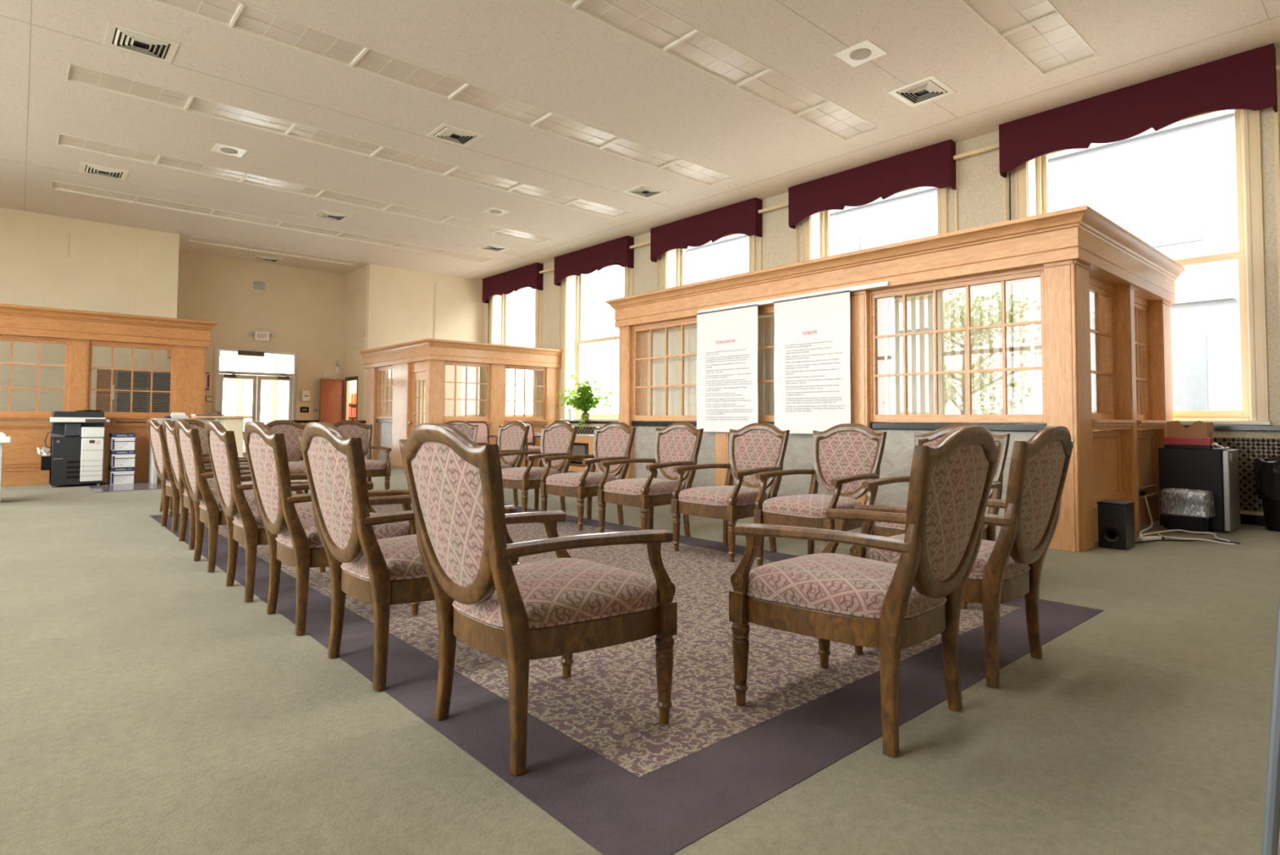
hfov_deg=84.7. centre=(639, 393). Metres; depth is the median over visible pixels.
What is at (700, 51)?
ceiling light
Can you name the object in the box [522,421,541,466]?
armchair
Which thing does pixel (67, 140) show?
ceiling light
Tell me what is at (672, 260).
window
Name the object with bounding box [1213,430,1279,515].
radiator cover
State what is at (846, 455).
armchair
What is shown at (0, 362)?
blind
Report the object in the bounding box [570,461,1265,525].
baseboard
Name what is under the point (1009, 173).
cord
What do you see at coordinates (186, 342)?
booth
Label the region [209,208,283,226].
ceiling light
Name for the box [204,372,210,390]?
sign
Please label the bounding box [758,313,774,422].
vertical blind
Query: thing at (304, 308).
wall
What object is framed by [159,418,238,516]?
armchair
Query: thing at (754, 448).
armchair
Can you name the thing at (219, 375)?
door
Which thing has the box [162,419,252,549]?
armchair
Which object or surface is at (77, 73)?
ceiling light
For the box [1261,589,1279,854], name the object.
stand pole
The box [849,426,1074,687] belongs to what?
armchair
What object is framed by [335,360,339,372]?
fire alarm
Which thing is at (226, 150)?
grille
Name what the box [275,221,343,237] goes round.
ceiling light
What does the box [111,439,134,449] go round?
print
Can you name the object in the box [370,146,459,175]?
ceiling light
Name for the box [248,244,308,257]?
ceiling light
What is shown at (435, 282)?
conduit
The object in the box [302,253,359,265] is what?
ceiling light
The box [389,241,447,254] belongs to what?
ceiling light
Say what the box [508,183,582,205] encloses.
ceiling light
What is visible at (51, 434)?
tray
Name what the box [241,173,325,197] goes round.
ceiling light
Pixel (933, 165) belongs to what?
valance
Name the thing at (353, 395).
binder
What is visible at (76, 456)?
photocopier
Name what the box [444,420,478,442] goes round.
armchair
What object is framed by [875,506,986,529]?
seat cushion
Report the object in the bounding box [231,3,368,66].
ceiling light
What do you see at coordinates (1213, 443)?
crumpled cloth
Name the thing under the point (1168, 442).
game box
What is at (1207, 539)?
power cable
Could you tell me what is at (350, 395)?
binder
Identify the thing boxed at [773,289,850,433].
banner
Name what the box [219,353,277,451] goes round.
door
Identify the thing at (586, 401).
potted plant
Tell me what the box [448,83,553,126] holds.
ceiling light
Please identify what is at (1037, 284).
vertical blind
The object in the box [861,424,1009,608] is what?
armchair
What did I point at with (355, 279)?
wall
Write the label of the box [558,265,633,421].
window
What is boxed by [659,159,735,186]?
ceiling light
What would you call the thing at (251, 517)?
seat cushion
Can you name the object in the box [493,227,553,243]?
ceiling light
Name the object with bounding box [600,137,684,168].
ceiling light
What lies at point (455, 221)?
ceiling light
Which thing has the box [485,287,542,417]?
window
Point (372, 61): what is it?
ceiling light
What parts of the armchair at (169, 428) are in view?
frame, leg, apron rail, leg, arm, arm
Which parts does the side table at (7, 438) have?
panel leg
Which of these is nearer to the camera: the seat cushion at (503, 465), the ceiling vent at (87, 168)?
the seat cushion at (503, 465)
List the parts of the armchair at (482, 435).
arm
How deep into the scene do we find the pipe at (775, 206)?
11.44 m
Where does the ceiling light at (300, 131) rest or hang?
attached to the ceiling
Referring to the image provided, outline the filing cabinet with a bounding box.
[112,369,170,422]
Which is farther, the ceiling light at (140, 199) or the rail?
the ceiling light at (140, 199)
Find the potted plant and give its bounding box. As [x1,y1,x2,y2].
[554,373,615,428]
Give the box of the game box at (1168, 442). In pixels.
[1163,436,1213,448]
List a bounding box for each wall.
[0,207,137,422]
[133,227,179,369]
[177,251,345,424]
[219,351,284,356]
[275,355,293,419]
[342,265,366,420]
[363,263,483,458]
[481,48,1279,431]
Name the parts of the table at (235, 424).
panel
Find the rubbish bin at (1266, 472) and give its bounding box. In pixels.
[1253,457,1279,531]
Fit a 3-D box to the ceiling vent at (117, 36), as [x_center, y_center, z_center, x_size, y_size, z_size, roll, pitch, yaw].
[-4.958,-3.466,6.979,0.560,0.023,0.520,2,-3,-41]
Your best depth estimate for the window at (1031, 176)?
7.25 m
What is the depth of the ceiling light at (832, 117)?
8.74 m
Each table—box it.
[0,435,11,502]
[186,415,253,457]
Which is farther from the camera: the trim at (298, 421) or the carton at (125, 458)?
the trim at (298, 421)
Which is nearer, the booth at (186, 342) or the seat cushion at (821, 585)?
the seat cushion at (821, 585)
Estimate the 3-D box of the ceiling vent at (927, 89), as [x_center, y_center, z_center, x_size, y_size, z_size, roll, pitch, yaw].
[3.173,-3.385,7.904,0.560,0.023,0.520,2,-3,-41]
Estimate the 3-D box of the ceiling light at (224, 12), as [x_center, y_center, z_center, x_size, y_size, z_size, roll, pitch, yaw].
[-4.141,-3.577,6.120,1.116,0.158,0.515,2,-3,-41]
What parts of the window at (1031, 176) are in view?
sill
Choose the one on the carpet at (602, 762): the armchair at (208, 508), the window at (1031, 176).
the armchair at (208, 508)
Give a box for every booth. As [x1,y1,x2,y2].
[0,303,217,486]
[359,337,563,466]
[605,204,1185,551]
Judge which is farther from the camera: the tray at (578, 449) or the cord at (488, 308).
the cord at (488, 308)
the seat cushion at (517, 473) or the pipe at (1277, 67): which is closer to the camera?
the pipe at (1277, 67)
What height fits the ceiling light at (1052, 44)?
0.158 m
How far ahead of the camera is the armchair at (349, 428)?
9.01 m
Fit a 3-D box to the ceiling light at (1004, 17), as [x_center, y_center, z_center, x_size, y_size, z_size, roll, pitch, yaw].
[3.236,-3.533,6.210,1.116,0.158,0.515,2,-3,-41]
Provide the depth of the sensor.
17.61 m
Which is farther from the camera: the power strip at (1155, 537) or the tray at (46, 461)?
the tray at (46, 461)
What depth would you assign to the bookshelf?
19.04 m
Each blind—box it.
[0,361,65,410]
[90,368,170,411]
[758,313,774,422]
[881,276,1043,423]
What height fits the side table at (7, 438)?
0.765 m
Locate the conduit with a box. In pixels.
[434,281,436,338]
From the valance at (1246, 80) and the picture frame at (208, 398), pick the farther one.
the picture frame at (208, 398)
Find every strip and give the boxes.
[66,233,69,255]
[1137,535,1164,540]
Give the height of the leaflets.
0.052 m
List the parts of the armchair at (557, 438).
arm, welt cord, apron rail, leg, leg, arm, frame, leg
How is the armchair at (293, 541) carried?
on the carpet at (602, 762)
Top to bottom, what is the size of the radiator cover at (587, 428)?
0.835 m
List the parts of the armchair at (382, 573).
leg, frame, leg, welt cord, apron rail, arm, arm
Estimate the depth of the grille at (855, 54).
7.07 m
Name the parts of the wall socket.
plate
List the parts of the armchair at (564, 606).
leg, frame, leg, arm, welt cord, apron rail, leg, arm, leg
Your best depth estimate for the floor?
2.25 m
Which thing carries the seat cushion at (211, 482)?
on the armchair at (169, 428)
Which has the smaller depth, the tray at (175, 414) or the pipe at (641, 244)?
the tray at (175, 414)
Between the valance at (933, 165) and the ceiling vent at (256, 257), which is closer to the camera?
the valance at (933, 165)
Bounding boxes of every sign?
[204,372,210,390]
[248,330,275,341]
[300,406,308,412]
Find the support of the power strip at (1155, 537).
on the floor
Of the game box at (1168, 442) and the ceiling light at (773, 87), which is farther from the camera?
the ceiling light at (773, 87)
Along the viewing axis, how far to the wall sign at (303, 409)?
17.30 m
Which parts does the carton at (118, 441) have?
lid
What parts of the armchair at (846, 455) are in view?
leg, arm, welt cord, apron rail, leg, leg, frame, arm, leg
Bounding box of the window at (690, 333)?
[644,323,697,421]
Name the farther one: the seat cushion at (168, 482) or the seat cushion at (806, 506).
the seat cushion at (168, 482)
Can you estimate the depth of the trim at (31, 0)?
8.29 m
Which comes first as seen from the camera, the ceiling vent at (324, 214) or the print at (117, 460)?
the print at (117, 460)
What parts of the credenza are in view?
door panel, rail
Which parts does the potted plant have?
pot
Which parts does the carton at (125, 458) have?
lid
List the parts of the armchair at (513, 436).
arm, frame, leg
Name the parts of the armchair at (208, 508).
frame, leg, leg, apron rail, arm, arm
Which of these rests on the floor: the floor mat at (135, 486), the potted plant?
the floor mat at (135, 486)
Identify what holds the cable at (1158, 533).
on the floor
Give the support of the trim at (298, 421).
attached to the wall at (304, 308)
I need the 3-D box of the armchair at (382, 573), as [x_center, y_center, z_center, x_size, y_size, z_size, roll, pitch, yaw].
[-0.968,0.613,2.921,0.781,0.985,0.664,2,-3,-42]
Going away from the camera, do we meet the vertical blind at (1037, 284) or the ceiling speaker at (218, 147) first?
the vertical blind at (1037, 284)
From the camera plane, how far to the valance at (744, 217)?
12.44 m
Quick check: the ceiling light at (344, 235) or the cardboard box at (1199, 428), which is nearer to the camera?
the cardboard box at (1199, 428)
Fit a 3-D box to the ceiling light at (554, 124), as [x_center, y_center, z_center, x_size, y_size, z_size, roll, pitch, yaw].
[-0.800,-3.443,9.079,1.116,0.158,0.515,2,-3,-41]
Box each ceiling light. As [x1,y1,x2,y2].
[50,180,137,203]
[57,133,160,164]
[66,62,193,110]
[134,195,215,215]
[147,0,243,27]
[155,154,248,182]
[185,95,297,135]
[187,235,253,249]
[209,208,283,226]
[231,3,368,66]
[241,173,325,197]
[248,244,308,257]
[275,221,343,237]
[285,123,384,156]
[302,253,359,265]
[315,189,393,210]
[335,231,398,246]
[351,47,470,99]
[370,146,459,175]
[382,204,453,222]
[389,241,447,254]
[439,250,493,262]
[440,217,506,233]
[444,166,524,191]
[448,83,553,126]
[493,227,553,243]
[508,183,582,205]
[530,113,623,149]
[556,0,583,8]
[564,199,631,218]
[573,0,699,51]
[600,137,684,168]
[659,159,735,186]
[662,30,773,87]
[736,69,832,115]
[795,102,882,141]
[960,0,1060,36]
[1001,13,1098,75]
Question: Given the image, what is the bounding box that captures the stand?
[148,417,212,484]
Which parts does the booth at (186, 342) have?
sill, dado panel, cornice, dado panel, sill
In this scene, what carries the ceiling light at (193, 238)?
attached to the ceiling
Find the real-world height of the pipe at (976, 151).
0.078 m
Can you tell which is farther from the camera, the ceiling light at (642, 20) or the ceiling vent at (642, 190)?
the ceiling vent at (642, 190)
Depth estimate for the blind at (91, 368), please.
11.32 m
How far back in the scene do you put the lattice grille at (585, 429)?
15.21 m
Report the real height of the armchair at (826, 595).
0.985 m
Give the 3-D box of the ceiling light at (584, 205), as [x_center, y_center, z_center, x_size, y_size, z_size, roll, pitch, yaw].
[-0.727,-3.314,12.361,1.116,0.158,0.515,2,-3,-41]
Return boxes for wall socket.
[1138,485,1145,497]
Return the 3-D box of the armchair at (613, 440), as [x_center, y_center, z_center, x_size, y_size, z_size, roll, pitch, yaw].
[-0.494,0.768,6.817,0.781,0.985,0.664,3,-3,-44]
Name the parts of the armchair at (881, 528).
arm, apron rail, welt cord, frame, leg, leg, arm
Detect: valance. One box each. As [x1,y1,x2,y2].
[482,262,543,303]
[554,235,634,285]
[650,197,762,262]
[788,139,955,229]
[999,43,1277,177]
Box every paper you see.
[164,412,187,417]
[191,413,224,415]
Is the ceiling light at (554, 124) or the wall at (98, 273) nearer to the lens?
the ceiling light at (554, 124)
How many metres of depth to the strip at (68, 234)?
13.03 m
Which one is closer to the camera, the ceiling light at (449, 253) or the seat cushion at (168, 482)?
the seat cushion at (168, 482)
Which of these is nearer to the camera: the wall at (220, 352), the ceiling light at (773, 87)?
the ceiling light at (773, 87)
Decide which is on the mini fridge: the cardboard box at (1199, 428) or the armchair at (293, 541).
the cardboard box at (1199, 428)
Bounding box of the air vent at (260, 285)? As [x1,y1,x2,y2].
[253,280,265,289]
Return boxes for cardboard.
[102,444,108,483]
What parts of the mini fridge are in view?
door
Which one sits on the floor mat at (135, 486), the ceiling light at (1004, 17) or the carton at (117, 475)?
the carton at (117, 475)
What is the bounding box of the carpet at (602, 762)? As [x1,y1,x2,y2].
[149,502,1104,854]
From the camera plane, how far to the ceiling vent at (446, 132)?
9.16 m
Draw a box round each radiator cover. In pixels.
[569,422,606,462]
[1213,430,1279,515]
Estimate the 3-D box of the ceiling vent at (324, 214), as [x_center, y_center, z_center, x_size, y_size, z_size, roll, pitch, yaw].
[-5.646,-3.240,12.847,0.560,0.023,0.520,2,-3,-41]
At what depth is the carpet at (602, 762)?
2.56 m
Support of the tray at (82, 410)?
on the photocopier
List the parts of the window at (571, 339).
sill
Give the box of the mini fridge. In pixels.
[1158,447,1240,533]
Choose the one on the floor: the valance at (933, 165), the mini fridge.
the mini fridge
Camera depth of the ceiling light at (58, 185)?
11.61 m
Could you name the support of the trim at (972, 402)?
attached to the wall at (980, 184)
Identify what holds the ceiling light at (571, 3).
attached to the ceiling
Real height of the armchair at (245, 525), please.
0.985 m
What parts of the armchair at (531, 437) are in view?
leg, frame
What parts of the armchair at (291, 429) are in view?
frame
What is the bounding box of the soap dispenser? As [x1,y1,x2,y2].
[301,390,310,401]
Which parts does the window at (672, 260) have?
casing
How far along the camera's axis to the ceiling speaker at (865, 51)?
7.07 m
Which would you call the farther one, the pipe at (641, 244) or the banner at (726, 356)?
the pipe at (641, 244)
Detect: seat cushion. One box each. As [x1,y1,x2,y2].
[165,477,213,484]
[183,480,252,494]
[200,488,296,509]
[233,501,313,528]
[277,512,409,548]
[288,461,306,471]
[342,533,426,580]
[364,459,386,469]
[454,557,657,628]
[501,463,512,468]
[501,466,559,479]
[546,471,617,487]
[604,477,682,495]
[678,485,767,506]
[747,552,944,618]
[762,493,862,519]
[865,533,1028,579]
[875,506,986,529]
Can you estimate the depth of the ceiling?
8.20 m
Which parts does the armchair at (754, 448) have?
leg, arm, apron rail, welt cord, leg, leg, arm, frame, leg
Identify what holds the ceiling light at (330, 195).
attached to the ceiling
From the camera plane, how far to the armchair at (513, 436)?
8.40 m
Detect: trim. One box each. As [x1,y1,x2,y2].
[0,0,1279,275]
[293,420,319,422]
[345,286,365,350]
[540,400,1004,423]
[555,420,1279,431]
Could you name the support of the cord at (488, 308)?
hanging from the window at (498, 303)
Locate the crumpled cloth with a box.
[1211,442,1229,448]
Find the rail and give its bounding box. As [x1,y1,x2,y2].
[697,280,888,313]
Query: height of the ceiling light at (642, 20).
0.158 m
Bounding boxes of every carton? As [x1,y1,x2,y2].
[108,466,134,484]
[109,432,135,450]
[109,449,135,467]
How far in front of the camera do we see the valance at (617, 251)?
14.88 m
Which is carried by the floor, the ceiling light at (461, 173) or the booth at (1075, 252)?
the booth at (1075, 252)
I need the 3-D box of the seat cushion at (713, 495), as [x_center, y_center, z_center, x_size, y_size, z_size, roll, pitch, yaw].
[0.657,0.778,5.376,0.599,0.122,0.567,2,-3,-43]
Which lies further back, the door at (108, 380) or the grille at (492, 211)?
the door at (108, 380)
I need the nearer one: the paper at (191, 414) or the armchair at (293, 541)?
the armchair at (293, 541)
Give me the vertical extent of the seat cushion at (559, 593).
0.122 m
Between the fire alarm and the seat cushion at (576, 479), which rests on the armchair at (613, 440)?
the seat cushion at (576, 479)
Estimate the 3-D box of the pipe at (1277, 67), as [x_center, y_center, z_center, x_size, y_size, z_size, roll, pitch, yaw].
[6.516,-3.200,6.643,0.135,0.078,0.730,2,-3,-41]
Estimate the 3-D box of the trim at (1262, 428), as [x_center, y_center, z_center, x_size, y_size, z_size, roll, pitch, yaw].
[3.500,0.446,9.881,0.180,0.050,16.160,2,-3,-41]
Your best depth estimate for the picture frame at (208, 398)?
15.96 m
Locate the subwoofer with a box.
[1096,499,1134,550]
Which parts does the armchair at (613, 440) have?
leg, arm, welt cord, apron rail, leg, leg, arm, frame, leg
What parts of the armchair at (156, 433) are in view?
frame, leg, apron rail, leg, arm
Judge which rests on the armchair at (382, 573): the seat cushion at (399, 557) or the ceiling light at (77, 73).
the seat cushion at (399, 557)
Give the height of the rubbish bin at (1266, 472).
0.680 m
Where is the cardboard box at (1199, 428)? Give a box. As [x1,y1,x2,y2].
[1166,420,1213,447]
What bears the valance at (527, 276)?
in the wall at (980, 184)
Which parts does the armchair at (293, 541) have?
leg, frame, leg, welt cord, apron rail, arm, arm, leg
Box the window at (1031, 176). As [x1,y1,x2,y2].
[1004,48,1279,425]
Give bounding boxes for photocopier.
[36,409,110,487]
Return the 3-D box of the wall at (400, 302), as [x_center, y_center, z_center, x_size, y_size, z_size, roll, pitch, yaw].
[-5.339,-0.691,17.871,3.250,4.720,0.220,2,-3,-41]
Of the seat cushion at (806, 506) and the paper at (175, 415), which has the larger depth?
the paper at (175, 415)
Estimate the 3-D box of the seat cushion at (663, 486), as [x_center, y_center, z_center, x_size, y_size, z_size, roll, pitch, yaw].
[0.047,0.802,6.071,0.599,0.122,0.567,2,-3,-41]
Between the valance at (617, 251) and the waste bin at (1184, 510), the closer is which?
the waste bin at (1184, 510)
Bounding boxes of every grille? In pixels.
[220,147,237,153]
[489,209,501,213]
[572,426,599,460]
[849,48,871,59]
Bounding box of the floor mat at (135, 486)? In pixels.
[87,481,161,492]
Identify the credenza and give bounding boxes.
[520,432,599,472]
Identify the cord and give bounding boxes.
[488,308,488,343]
[1008,173,1013,398]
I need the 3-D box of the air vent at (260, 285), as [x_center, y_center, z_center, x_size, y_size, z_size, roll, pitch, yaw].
[-9.060,-2.569,16.710,0.260,0.200,0.016,2,-3,-41]
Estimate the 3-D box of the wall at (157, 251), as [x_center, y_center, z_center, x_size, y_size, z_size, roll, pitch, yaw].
[-9.596,-0.870,13.895,0.680,4.720,0.030,2,-3,-41]
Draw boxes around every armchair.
[146,418,245,532]
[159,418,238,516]
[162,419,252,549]
[174,419,304,572]
[204,420,325,601]
[242,421,420,635]
[265,419,308,493]
[298,422,520,690]
[333,419,391,489]
[399,422,676,774]
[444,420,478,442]
[466,421,497,444]
[497,420,529,505]
[499,421,577,513]
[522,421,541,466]
[540,421,635,530]
[597,422,703,544]
[671,422,789,561]
[728,426,1000,756]
[753,423,886,566]
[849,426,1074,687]
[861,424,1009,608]
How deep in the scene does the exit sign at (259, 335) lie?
16.66 m
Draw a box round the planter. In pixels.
[568,408,574,420]
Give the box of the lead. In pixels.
[1138,495,1230,542]
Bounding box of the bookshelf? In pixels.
[348,402,355,419]
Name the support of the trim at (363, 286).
attached to the wall at (355, 279)
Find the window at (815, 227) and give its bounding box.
[795,142,958,422]
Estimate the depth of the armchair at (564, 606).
2.13 m
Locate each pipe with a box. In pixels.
[538,266,554,273]
[629,240,650,248]
[758,201,788,213]
[953,142,999,159]
[1275,64,1279,71]
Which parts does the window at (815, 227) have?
sill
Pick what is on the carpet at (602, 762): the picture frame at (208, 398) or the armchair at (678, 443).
the armchair at (678, 443)
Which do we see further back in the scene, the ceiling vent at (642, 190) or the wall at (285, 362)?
the wall at (285, 362)
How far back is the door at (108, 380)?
13.32 m
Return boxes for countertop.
[186,415,253,417]
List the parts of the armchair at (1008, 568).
leg, arm, apron rail, arm, welt cord, leg, frame, leg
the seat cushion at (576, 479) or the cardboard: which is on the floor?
the cardboard
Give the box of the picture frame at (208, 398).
[205,395,213,401]
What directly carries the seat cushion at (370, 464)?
on the armchair at (349, 428)
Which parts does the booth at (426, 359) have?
glazed door, cornice, sill, dado panel, sill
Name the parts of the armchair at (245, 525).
frame, leg, leg, welt cord, apron rail, arm, arm, leg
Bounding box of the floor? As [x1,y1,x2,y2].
[0,459,1279,854]
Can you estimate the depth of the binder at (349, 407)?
18.78 m
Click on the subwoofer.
(1116, 522)
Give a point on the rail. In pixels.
(886, 283)
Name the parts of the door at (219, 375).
casing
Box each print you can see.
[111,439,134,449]
[111,472,133,484]
[112,455,135,466]
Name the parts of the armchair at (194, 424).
leg, leg, frame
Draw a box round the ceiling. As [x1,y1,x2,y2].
[0,0,1279,280]
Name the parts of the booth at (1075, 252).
cornice, dado panel, sill, dado panel, sill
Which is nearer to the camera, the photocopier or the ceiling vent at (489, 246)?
the photocopier
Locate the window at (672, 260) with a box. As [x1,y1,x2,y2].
[656,199,762,421]
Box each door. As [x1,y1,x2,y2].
[95,368,115,422]
[212,344,299,459]
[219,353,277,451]
[319,376,358,424]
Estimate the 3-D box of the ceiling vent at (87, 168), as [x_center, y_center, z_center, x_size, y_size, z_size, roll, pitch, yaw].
[-8.107,-3.341,10.613,0.560,0.023,0.520,2,-3,-41]
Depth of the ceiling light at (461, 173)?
10.91 m
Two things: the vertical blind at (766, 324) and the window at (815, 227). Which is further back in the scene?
the window at (815, 227)
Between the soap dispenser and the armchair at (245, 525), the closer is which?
the armchair at (245, 525)
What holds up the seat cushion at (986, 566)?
on the armchair at (1008, 568)
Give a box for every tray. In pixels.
[36,446,51,470]
[49,432,65,436]
[75,409,102,411]
[170,412,186,416]
[572,444,588,454]
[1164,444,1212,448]
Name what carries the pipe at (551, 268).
attached to the wall at (980, 184)
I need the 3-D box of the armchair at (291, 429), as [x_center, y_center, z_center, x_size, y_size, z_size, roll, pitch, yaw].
[-4.088,0.804,8.234,0.664,0.985,0.781,2,-3,-43]
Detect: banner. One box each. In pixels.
[696,304,758,431]
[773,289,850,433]
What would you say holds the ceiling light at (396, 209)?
attached to the ceiling
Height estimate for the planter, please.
0.265 m
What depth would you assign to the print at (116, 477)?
10.48 m
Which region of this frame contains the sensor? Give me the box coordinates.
[322,372,327,377]
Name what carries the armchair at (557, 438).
on the carpet at (602, 762)
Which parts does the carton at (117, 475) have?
lid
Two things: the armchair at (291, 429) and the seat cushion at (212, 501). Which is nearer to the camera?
the seat cushion at (212, 501)
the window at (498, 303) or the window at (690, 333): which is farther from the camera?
the window at (498, 303)
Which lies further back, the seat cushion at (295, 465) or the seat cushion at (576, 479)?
the seat cushion at (295, 465)
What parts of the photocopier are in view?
scanner lid, white panel, control panel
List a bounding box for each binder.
[348,394,351,402]
[348,406,351,415]
[351,394,355,402]
[351,407,354,415]
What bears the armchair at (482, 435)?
on the floor
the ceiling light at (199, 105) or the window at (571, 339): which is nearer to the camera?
the ceiling light at (199, 105)
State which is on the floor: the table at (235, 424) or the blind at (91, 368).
the table at (235, 424)
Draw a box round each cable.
[1134,538,1239,543]
[1158,533,1235,544]
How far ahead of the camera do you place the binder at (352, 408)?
18.84 m
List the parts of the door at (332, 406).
frame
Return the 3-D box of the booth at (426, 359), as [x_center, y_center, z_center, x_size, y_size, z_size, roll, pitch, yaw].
[-4.184,0.311,16.203,3.261,2.598,3.676,2,-3,-41]
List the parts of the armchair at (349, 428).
frame, leg, apron rail, arm, leg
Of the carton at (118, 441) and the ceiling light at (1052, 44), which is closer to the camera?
the ceiling light at (1052, 44)
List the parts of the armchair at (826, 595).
leg, arm, leg, welt cord, apron rail, arm, leg, frame, leg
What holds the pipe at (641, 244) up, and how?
attached to the wall at (980, 184)
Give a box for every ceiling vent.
[79,162,128,180]
[103,22,178,63]
[250,254,283,262]
[311,208,351,222]
[426,122,484,146]
[475,243,511,252]
[622,182,669,199]
[887,75,955,106]
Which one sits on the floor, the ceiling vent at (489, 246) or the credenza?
the credenza
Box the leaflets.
[0,431,5,436]
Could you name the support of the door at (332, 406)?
in the wall at (355, 279)
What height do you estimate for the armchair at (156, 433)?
0.985 m
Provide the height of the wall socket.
0.110 m
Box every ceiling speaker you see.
[210,142,247,157]
[480,206,510,216]
[833,39,887,66]
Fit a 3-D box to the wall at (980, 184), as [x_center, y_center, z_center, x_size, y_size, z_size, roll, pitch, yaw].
[2.491,-0.895,11.565,0.500,4.720,19.950,2,-3,-41]
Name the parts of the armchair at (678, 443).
leg, arm, apron rail, welt cord, leg, leg, arm, frame, leg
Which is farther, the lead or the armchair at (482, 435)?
the armchair at (482, 435)
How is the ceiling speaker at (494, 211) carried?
attached to the ceiling
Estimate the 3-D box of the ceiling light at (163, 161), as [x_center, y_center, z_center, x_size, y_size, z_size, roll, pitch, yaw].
[-6.526,-3.419,10.491,1.116,0.158,0.515,2,-3,-41]
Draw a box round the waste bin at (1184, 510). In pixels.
[1162,490,1210,533]
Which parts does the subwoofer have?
plate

